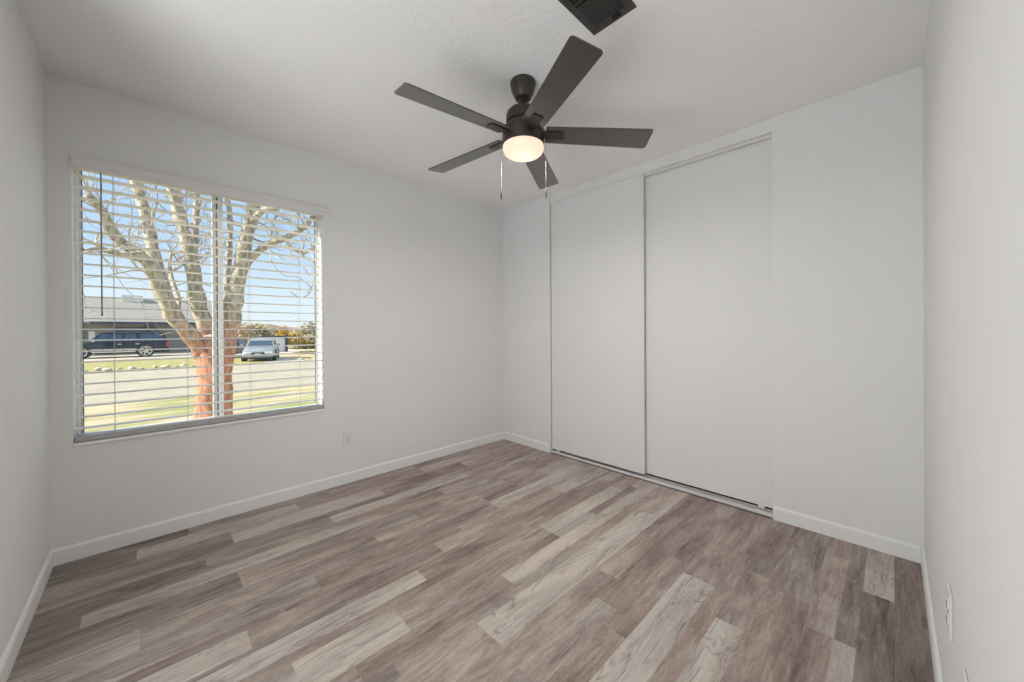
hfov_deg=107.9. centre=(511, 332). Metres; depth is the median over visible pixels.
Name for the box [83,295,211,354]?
house
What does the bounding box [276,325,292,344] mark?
bush
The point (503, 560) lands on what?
floor
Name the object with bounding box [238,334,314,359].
ground
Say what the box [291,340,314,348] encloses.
bush
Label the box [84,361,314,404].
street
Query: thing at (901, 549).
baseboard
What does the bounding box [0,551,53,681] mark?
baseboard
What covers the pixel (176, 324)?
bare tree
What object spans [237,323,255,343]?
bush
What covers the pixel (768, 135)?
trim
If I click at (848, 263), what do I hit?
wall
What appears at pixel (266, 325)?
hills
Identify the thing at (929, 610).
baseboard
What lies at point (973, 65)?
wall
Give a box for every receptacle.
[946,597,948,609]
[946,612,948,625]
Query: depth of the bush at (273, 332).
66.60 m
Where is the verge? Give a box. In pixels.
[84,356,263,371]
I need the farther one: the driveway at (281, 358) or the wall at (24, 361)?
the driveway at (281, 358)
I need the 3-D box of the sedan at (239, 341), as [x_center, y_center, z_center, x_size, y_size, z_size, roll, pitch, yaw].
[-21.508,1.168,27.893,2.200,1.453,4.855,0,0,-16]
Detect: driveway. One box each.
[84,347,314,360]
[253,356,304,362]
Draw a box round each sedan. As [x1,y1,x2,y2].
[235,339,246,353]
[240,338,279,360]
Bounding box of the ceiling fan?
[394,35,652,198]
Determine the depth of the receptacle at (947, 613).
0.95 m
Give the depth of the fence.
34.90 m
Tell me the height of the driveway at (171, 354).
0.220 m
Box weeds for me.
[292,350,314,353]
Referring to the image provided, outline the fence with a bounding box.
[261,334,287,351]
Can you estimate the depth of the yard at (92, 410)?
9.01 m
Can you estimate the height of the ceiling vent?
0.016 m
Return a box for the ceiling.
[17,0,930,210]
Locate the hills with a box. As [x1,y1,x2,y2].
[239,323,313,333]
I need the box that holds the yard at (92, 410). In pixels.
[84,385,314,432]
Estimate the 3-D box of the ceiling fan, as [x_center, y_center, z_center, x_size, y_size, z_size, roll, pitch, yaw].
[0.025,-0.990,1.919,1.256,0.605,1.264,0,-1,-44]
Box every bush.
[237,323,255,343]
[264,326,284,335]
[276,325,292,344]
[288,330,304,344]
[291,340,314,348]
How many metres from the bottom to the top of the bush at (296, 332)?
2.296 m
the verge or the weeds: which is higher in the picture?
the weeds
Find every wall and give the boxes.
[0,0,49,660]
[46,73,503,549]
[503,66,923,547]
[923,0,1023,681]
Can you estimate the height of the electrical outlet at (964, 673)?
0.114 m
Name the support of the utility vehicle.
on the driveway at (171, 354)
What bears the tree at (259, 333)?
on the ground at (305, 356)
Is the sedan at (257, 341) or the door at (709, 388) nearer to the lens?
the door at (709, 388)
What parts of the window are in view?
fixed sash, sliding sash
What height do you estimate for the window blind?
1.467 m
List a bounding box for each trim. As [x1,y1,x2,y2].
[551,450,772,518]
[552,132,771,202]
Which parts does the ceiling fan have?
blade, blade, lamp shade, blade, blade, blade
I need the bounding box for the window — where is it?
[73,169,324,446]
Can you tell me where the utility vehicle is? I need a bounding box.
[84,332,169,358]
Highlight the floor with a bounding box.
[7,439,934,681]
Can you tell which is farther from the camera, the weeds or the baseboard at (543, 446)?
the weeds
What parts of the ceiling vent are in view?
damper lever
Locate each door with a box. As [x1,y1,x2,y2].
[551,174,645,473]
[644,138,772,509]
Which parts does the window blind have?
ladder cord, ladder cord, rail, ladder cord, ladder cord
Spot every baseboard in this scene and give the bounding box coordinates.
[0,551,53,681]
[50,431,503,565]
[504,431,549,452]
[774,506,920,563]
[921,547,942,681]
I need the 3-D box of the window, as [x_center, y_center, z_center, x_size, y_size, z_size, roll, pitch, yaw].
[-1.860,-0.162,2.364,1.198,1.484,0.165,0,0,-44]
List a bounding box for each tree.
[82,171,313,418]
[241,323,272,343]
[295,322,314,341]
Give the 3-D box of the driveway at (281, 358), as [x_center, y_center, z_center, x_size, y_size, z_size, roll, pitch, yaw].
[-17.737,1.951,26.983,2.300,0.212,10.600,0,0,-44]
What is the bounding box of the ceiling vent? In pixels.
[558,0,635,34]
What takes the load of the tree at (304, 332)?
on the ground at (305, 356)
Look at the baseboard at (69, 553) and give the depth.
2.37 m
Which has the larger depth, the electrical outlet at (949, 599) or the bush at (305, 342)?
the bush at (305, 342)
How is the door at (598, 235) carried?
in the wall at (848, 263)
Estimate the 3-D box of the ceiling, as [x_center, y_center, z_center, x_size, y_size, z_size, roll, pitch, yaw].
[-0.480,-1.349,1.529,5.613,0.120,3.302,0,0,-44]
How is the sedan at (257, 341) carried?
on the driveway at (281, 358)
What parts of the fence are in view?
panel, post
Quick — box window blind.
[70,153,326,441]
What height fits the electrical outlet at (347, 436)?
0.114 m
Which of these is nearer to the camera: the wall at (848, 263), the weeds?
the wall at (848, 263)
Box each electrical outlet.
[343,431,352,446]
[946,584,952,641]
[962,668,968,681]
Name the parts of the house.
door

